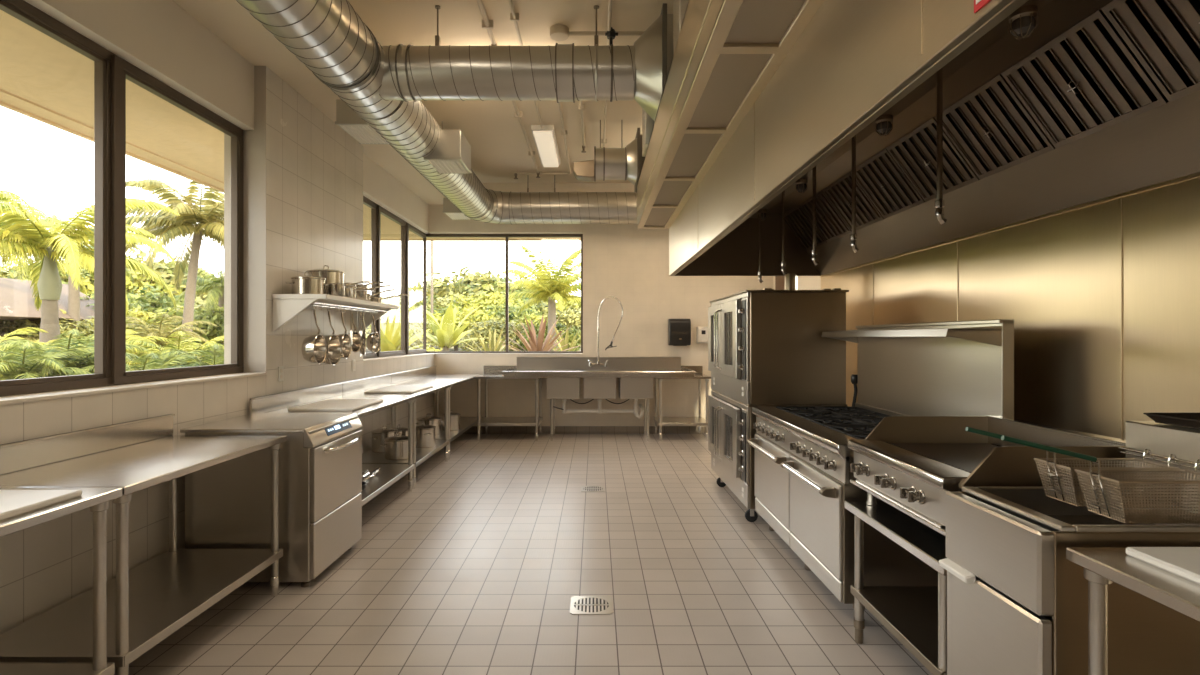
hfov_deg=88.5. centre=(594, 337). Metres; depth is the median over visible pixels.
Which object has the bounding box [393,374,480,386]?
countertop
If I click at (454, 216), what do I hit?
diffuser
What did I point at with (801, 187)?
hood light
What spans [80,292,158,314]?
broadleaf tree
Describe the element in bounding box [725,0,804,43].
panel
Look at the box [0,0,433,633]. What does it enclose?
wall
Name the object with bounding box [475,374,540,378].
countertop
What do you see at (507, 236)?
window
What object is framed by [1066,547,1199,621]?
countertop
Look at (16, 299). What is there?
house
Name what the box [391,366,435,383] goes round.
backsplash
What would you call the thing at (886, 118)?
socket
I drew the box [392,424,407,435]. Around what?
stock pot
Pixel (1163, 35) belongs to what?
filter
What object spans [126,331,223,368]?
tree fern
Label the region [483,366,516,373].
backsplash
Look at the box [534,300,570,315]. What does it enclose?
broadleaf tree
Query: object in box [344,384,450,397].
countertop
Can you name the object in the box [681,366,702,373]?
backsplash
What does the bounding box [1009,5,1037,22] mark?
socket
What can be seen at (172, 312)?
broadleaf tree
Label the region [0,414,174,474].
backsplash
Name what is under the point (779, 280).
trim
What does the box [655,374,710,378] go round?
countertop
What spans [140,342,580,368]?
ground
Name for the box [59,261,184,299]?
broadleaf tree
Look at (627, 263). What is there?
wall
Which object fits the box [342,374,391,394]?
backsplash
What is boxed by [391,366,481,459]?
work table
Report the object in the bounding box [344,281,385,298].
saucepan
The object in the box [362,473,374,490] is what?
frying pan
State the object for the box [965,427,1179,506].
basket
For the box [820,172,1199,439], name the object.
backsplash
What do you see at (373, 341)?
saucepan
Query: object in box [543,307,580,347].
broadleaf tree
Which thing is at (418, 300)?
broadleaf tree
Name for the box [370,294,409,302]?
saucepan
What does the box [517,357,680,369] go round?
backsplash
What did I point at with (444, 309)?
broadleaf tree
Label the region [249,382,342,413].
backsplash
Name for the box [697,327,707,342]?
soap dispenser
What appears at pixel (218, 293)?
broadleaf tree
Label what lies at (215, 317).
broadleaf tree
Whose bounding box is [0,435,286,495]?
countertop
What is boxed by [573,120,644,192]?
duct
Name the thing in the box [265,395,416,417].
countertop
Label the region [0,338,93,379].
tree fern
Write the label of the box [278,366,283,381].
outlet plate
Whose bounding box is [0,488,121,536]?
countertop
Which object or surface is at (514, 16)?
conduit pipe
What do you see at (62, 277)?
broadleaf tree
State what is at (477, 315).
broadleaf tree
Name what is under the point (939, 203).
suppression nozzle
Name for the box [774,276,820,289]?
wall
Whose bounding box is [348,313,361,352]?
saucepan
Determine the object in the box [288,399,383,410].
cutting board
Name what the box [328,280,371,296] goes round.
saucepan
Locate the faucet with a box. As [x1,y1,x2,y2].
[588,296,622,366]
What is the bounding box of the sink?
[502,357,695,440]
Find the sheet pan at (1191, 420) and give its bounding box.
[1143,413,1199,428]
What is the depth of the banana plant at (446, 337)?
14.35 m
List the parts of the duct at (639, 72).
hanger rod, hanger rod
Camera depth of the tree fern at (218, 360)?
8.92 m
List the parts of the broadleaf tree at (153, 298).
crown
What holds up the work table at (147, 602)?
on the floor
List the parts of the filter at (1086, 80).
handle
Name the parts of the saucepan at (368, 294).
handle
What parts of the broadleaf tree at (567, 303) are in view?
crown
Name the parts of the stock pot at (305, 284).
lid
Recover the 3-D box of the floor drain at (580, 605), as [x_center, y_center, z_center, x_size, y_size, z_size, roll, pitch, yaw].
[-0.019,1.498,3.447,0.236,0.004,0.232,0,0,0]
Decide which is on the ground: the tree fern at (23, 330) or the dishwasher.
the tree fern at (23, 330)
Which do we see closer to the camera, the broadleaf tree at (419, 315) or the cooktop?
the cooktop
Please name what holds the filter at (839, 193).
attached to the exhaust hood
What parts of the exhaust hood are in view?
panel, panel, panel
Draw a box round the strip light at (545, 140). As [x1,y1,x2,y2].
[531,125,560,166]
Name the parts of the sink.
leg, leg, bowl, bowl, bowl, leg, leg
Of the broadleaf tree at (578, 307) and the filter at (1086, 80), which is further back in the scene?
the broadleaf tree at (578, 307)
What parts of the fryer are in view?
handle, door, panel, tank, hanger rail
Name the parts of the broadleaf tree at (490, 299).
crown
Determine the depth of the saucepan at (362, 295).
5.91 m
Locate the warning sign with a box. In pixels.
[974,0,989,12]
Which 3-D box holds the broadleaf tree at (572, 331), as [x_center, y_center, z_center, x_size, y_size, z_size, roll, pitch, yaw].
[-1.547,0.634,20.040,2.583,2.462,2.622,0,0,33]
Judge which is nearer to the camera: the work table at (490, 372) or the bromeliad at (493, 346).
the work table at (490, 372)
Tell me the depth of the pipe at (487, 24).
6.19 m
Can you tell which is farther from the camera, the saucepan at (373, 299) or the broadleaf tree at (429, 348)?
the broadleaf tree at (429, 348)
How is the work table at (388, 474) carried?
on the floor
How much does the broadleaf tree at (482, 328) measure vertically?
2.477 m
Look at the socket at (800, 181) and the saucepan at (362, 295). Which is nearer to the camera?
the socket at (800, 181)
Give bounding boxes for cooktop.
[785,409,875,431]
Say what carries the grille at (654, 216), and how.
attached to the exhaust hood
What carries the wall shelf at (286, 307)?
attached to the wall at (306, 180)
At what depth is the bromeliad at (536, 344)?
12.46 m
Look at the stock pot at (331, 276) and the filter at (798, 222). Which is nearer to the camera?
the stock pot at (331, 276)
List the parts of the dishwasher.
panel, control panel, kick panel, door, handle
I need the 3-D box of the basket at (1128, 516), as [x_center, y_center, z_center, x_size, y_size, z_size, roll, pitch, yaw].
[1.543,0.415,1.842,0.649,0.244,0.164,0,0,0]
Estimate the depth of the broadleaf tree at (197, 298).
18.57 m
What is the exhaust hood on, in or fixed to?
hanging from the ceiling
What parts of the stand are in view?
leg, leg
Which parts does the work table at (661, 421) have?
leg, leg, leg, leg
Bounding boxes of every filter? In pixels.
[781,205,826,250]
[800,190,851,241]
[822,172,883,230]
[850,149,924,218]
[886,117,979,201]
[934,74,1054,179]
[1001,9,1168,148]
[1101,0,1199,101]
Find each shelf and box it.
[272,294,398,331]
[821,329,1001,336]
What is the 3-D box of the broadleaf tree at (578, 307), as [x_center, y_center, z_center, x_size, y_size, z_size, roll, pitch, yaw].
[0.118,0.449,30.055,5.001,4.954,5.155,0,0,-6]
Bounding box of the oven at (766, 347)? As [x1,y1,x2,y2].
[708,273,848,521]
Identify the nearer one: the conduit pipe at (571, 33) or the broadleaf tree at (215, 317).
the conduit pipe at (571, 33)
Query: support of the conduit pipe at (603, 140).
attached to the ceiling
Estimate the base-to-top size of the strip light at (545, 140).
0.100 m
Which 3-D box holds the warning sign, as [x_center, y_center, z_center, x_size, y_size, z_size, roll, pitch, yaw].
[0.766,-0.728,1.192,0.006,0.145,0.105,0,0,0]
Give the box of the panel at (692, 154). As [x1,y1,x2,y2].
[666,134,721,176]
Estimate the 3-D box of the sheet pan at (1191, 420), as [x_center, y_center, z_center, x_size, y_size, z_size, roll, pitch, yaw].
[2.050,0.276,1.840,0.305,0.031,0.585,0,0,0]
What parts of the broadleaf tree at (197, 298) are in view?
crown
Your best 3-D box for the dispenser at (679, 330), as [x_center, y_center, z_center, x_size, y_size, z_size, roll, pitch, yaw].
[1.305,-0.081,9.530,0.330,0.418,0.237,0,0,0]
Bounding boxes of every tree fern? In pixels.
[0,327,60,361]
[0,329,149,377]
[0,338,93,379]
[45,329,175,370]
[55,350,223,372]
[126,314,217,361]
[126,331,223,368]
[152,344,223,366]
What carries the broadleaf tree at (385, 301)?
on the ground
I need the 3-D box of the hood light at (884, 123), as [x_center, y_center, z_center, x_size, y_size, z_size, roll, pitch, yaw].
[1.620,-1.185,3.450,0.089,0.100,0.089,0,0,-27]
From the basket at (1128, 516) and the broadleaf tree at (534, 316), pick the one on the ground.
the broadleaf tree at (534, 316)
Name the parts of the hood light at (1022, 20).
globe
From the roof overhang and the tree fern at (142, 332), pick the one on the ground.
the tree fern at (142, 332)
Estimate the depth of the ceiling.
5.00 m
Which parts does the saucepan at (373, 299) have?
handle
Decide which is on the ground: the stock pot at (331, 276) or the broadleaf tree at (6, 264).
the broadleaf tree at (6, 264)
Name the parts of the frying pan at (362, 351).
handle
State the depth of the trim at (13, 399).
3.24 m
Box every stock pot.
[285,271,330,293]
[308,265,344,293]
[369,425,398,452]
[380,433,416,459]
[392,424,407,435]
[416,414,443,435]
[416,422,435,447]
[441,410,460,430]
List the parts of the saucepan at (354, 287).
handle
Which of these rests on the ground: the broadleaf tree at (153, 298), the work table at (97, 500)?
the broadleaf tree at (153, 298)
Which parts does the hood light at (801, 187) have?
globe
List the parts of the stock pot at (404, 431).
lid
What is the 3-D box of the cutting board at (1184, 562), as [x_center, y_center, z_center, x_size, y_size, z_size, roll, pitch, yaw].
[1.750,0.564,1.190,0.700,0.022,0.880,0,0,0]
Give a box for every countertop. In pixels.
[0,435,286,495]
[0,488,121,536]
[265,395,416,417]
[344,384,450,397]
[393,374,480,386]
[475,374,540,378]
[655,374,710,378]
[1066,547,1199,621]
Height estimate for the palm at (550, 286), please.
4.510 m
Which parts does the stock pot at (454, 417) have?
lid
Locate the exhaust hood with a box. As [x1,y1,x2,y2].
[636,0,1199,275]
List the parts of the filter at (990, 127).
handle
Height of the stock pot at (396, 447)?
0.257 m
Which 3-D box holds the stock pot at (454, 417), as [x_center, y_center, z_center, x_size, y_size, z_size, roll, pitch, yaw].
[-1.930,1.105,8.250,0.285,0.267,0.253,0,0,-41]
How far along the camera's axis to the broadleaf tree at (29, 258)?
22.95 m
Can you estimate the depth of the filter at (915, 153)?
3.76 m
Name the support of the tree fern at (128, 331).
on the ground
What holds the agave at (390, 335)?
on the ground
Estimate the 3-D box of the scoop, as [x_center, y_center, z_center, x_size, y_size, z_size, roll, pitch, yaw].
[-2.000,1.213,5.560,0.100,0.050,0.320,0,0,0]
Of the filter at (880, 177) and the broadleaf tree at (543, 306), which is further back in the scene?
the broadleaf tree at (543, 306)
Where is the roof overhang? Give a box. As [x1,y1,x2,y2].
[0,10,580,240]
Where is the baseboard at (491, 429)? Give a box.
[462,426,705,433]
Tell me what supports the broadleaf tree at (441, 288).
on the ground
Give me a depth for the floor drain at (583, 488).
6.09 m
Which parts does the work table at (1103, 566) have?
leg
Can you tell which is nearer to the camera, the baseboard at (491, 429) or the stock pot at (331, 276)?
the stock pot at (331, 276)
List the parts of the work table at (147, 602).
leg, leg, leg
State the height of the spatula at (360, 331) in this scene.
0.335 m
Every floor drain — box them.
[570,596,612,614]
[581,486,604,491]
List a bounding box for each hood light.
[757,209,766,219]
[795,179,807,192]
[875,114,892,135]
[1008,5,1037,39]
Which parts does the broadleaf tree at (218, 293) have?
crown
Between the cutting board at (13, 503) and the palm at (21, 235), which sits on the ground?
the palm at (21, 235)
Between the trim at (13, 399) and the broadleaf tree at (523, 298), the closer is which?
the trim at (13, 399)
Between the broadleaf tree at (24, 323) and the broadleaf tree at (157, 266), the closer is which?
the broadleaf tree at (24, 323)
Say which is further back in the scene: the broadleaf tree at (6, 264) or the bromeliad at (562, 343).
the broadleaf tree at (6, 264)
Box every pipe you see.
[476,0,539,177]
[508,0,542,128]
[514,102,570,178]
[569,31,644,35]
[578,100,585,152]
[601,0,611,146]
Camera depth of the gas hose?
4.90 m
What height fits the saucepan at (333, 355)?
0.491 m
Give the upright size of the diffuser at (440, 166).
0.013 m
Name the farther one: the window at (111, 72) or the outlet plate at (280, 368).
the outlet plate at (280, 368)
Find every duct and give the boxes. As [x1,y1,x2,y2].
[236,0,636,224]
[379,3,672,123]
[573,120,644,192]
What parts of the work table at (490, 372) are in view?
leg, leg, leg, leg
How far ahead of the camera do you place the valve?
4.79 m
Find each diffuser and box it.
[340,125,388,143]
[428,160,468,173]
[446,213,469,219]
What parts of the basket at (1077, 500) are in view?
handle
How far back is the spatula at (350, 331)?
5.64 m
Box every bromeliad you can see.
[458,326,520,350]
[498,316,578,350]
[549,325,580,350]
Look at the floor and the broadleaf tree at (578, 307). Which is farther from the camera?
the broadleaf tree at (578, 307)
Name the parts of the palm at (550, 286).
crown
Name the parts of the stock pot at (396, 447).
lid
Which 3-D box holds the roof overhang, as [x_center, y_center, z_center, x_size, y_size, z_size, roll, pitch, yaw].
[-0.505,-1.780,3.230,7.410,0.280,14.460,0,0,0]
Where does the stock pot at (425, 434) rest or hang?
on the work table at (359, 386)
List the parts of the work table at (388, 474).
leg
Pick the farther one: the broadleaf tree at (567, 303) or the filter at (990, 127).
the broadleaf tree at (567, 303)
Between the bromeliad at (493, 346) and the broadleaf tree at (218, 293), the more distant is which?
the broadleaf tree at (218, 293)
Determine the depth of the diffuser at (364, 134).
5.28 m
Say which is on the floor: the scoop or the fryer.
the fryer
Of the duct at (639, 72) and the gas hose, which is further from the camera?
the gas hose
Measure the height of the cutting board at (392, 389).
0.022 m
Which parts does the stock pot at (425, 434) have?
lid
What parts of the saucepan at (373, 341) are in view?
handle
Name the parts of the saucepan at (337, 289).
handle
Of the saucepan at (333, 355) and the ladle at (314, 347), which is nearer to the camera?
the ladle at (314, 347)
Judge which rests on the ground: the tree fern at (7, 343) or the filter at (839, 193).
the tree fern at (7, 343)
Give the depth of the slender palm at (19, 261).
10.86 m
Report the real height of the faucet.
1.082 m
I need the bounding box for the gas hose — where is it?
[851,374,857,406]
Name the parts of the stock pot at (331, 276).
lid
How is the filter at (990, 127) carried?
attached to the exhaust hood
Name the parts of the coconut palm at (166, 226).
crown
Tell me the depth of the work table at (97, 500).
2.29 m
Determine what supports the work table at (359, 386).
on the floor
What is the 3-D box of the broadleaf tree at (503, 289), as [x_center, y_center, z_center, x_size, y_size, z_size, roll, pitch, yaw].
[-6.208,-0.591,42.118,8.179,7.796,8.305,0,0,-16]
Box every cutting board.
[0,490,81,520]
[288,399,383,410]
[364,385,432,393]
[1126,547,1199,584]
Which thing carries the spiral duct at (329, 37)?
hanging from the ceiling
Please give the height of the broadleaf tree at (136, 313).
2.610 m
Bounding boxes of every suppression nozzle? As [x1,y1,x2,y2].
[758,209,762,282]
[781,190,786,275]
[811,166,818,265]
[850,135,858,251]
[935,67,946,223]
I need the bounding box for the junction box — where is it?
[550,24,568,40]
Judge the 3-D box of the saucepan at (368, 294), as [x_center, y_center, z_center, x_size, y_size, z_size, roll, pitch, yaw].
[-2.210,-0.416,6.193,0.432,0.157,0.170,0,0,-6]
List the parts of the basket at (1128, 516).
handle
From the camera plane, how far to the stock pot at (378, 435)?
6.60 m
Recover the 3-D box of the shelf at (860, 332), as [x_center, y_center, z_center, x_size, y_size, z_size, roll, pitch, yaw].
[1.935,-0.024,4.005,0.290,0.042,1.730,0,0,0]
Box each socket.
[795,179,807,184]
[875,114,892,123]
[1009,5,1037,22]
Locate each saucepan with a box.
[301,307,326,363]
[323,308,341,365]
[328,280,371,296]
[338,310,351,358]
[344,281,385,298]
[345,287,374,297]
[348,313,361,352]
[356,284,390,300]
[366,313,380,352]
[367,289,394,300]
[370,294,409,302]
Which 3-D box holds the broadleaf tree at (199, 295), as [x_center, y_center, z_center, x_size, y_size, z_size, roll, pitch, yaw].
[-15.865,0.042,26.933,5.155,4.954,5.001,0,0,31]
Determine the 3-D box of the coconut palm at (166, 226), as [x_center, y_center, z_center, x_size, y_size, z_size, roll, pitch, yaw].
[-8.915,-1.018,13.912,3.996,5.538,3.618,0,0,6]
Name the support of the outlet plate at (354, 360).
attached to the wall at (306, 180)
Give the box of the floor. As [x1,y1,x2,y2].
[114,434,932,674]
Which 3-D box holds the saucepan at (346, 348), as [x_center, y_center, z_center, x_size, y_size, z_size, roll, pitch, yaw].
[-2.281,-0.028,5.520,0.114,0.445,0.236,0,0,-1]
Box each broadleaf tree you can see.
[0,265,20,278]
[0,309,93,350]
[0,320,32,336]
[1,264,31,280]
[4,258,80,283]
[5,257,93,290]
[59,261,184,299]
[60,268,144,298]
[62,307,177,364]
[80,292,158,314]
[85,249,214,301]
[127,284,197,359]
[132,306,223,364]
[141,261,222,297]
[157,297,210,358]
[170,304,223,352]
[195,287,218,306]
[366,311,430,349]
[381,299,416,314]
[382,291,426,310]
[383,308,456,348]
[391,278,465,299]
[396,294,437,348]
[409,266,521,300]
[410,304,468,350]
[414,291,475,350]
[420,346,442,350]
[429,307,503,348]
[446,290,532,347]
[449,274,555,303]
[458,315,529,350]
[482,302,544,321]
[509,295,547,317]
[509,320,580,350]
[510,312,566,327]
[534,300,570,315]
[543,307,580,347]
[545,297,580,350]
[561,302,580,318]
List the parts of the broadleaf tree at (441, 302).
crown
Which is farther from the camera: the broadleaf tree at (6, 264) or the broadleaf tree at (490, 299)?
the broadleaf tree at (490, 299)
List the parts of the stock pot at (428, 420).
lid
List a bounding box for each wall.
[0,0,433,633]
[426,183,773,425]
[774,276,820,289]
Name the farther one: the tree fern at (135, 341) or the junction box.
the tree fern at (135, 341)
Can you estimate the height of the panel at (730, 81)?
0.010 m
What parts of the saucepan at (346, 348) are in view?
handle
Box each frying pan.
[359,312,365,356]
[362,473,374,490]
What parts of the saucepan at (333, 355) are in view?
handle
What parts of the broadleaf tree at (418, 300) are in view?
crown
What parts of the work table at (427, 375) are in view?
leg, leg, leg, leg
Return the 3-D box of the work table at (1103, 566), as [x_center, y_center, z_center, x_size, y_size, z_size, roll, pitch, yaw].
[1.745,1.038,0.995,0.910,0.925,1.390,0,0,0]
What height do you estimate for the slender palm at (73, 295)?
4.300 m
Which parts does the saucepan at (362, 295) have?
handle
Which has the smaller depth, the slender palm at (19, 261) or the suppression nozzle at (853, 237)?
the suppression nozzle at (853, 237)
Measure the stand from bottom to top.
0.680 m
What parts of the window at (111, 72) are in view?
sash, sash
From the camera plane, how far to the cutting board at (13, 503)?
2.11 m
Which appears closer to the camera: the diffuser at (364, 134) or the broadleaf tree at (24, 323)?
the diffuser at (364, 134)
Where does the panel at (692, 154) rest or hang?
attached to the exhaust hood
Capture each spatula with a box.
[349,311,352,344]
[359,310,361,337]
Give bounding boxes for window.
[0,0,242,396]
[363,196,426,358]
[426,234,582,352]
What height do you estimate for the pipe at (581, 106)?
0.112 m
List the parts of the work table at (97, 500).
leg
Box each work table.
[0,414,286,674]
[0,488,121,674]
[249,382,416,505]
[342,374,450,488]
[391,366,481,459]
[475,366,542,440]
[654,366,710,440]
[1066,547,1199,674]
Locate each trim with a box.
[0,373,266,404]
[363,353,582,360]
[775,276,784,289]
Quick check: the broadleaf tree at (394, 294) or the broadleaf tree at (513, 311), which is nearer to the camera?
the broadleaf tree at (513, 311)
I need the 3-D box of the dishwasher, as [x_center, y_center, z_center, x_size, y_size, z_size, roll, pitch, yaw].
[-2.034,1.021,4.040,0.853,0.958,0.790,0,0,0]
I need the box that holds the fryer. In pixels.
[939,421,1199,674]
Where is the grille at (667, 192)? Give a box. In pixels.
[654,181,691,204]
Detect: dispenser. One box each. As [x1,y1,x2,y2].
[668,319,690,345]
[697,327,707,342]
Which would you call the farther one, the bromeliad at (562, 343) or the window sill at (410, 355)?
the bromeliad at (562, 343)
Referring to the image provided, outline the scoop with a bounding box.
[362,467,380,477]
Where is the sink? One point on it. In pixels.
(563, 374)
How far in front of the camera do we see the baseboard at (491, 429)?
9.63 m
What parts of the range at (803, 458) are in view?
handle mount, knob, knob, handle, knob, knob, oven door, kick panel, knob, handle mount, knob, handle mount, knob, knob, frame, control panel, handle, rail, leg, knob, knob, oven door, kick panel, knob, handle mount, knob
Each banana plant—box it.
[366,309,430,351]
[411,304,480,350]
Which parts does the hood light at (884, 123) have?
globe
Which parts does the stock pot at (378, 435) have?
lid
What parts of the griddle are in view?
knob, knob, knob, knob, grease drawer, control panel, knob, rail, knob, cooking plate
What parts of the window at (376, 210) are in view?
sash, sash, sash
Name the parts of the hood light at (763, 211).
globe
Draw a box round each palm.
[0,190,179,350]
[0,207,87,297]
[1,218,143,342]
[126,179,223,349]
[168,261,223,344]
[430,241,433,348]
[495,245,580,350]
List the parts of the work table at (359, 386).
leg, leg, leg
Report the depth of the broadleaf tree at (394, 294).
33.23 m
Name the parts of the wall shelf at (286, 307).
hanging rail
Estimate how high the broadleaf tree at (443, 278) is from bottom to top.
7.844 m
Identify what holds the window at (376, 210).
in the wall at (306, 180)
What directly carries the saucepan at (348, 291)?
on the wall shelf at (286, 307)
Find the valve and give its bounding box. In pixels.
[605,27,617,45]
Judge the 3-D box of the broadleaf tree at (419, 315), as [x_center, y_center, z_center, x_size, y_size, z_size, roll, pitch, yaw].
[-6.401,0.384,22.043,3.044,2.811,3.090,0,0,-11]
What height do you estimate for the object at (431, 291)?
6.757 m
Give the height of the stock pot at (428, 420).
0.267 m
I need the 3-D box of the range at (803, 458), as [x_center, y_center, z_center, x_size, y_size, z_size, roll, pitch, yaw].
[1.661,0.704,4.005,0.958,1.592,1.730,0,0,0]
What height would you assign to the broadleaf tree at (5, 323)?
2.667 m
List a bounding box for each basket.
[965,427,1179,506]
[1001,435,1199,523]
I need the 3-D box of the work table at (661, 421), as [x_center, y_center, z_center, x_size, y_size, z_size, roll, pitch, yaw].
[1.290,0.970,9.260,0.780,1.060,0.720,0,0,0]
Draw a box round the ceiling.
[172,0,672,204]
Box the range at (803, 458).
[747,319,1013,609]
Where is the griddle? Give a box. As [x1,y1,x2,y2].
[848,415,1125,536]
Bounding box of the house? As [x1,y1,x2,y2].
[0,278,93,368]
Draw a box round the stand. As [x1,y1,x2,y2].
[845,501,946,674]
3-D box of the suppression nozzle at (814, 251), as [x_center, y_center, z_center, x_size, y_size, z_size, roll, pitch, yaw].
[1.450,-0.871,4.070,0.060,0.792,0.060,0,0,0]
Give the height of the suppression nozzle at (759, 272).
0.792 m
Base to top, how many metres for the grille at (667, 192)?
0.010 m
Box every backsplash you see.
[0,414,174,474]
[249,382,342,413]
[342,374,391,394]
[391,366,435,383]
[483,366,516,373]
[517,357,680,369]
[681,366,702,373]
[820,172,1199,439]
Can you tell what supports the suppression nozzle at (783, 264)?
attached to the exhaust hood
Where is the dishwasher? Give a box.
[180,413,362,586]
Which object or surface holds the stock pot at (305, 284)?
on the wall shelf at (286, 307)
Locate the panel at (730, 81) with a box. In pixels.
[688,54,771,127]
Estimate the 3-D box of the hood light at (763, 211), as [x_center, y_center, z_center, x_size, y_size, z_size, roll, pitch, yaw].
[1.620,-1.185,5.960,0.089,0.100,0.089,0,0,-27]
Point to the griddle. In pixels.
(910, 464)
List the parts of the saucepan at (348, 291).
handle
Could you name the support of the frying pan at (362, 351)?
hanging from the wall shelf at (286, 307)
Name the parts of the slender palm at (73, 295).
crown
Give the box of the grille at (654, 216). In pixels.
[644,208,675,225]
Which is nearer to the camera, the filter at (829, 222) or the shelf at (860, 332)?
the shelf at (860, 332)
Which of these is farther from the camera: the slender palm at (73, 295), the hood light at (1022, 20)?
the slender palm at (73, 295)
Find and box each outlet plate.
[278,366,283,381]
[352,359,355,370]
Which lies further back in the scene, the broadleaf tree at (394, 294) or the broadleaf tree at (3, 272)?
the broadleaf tree at (394, 294)
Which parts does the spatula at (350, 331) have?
blade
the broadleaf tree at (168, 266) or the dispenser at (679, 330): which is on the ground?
the broadleaf tree at (168, 266)
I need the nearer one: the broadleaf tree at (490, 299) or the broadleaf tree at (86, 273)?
the broadleaf tree at (86, 273)
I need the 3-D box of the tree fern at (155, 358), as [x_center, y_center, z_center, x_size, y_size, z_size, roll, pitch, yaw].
[-6.065,0.979,8.244,1.964,1.607,2.102,0,0,39]
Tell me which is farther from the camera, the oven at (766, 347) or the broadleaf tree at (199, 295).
the broadleaf tree at (199, 295)
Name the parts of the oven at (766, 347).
door, door, handle, handle, handle, handle, frame, frame, door, door, casing, control panel, control panel, casing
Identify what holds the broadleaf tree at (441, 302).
on the ground
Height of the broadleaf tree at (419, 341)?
2.683 m
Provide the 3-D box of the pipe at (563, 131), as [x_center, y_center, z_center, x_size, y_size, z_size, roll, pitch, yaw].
[-0.754,-2.363,7.141,0.856,0.112,3.682,0,0,0]

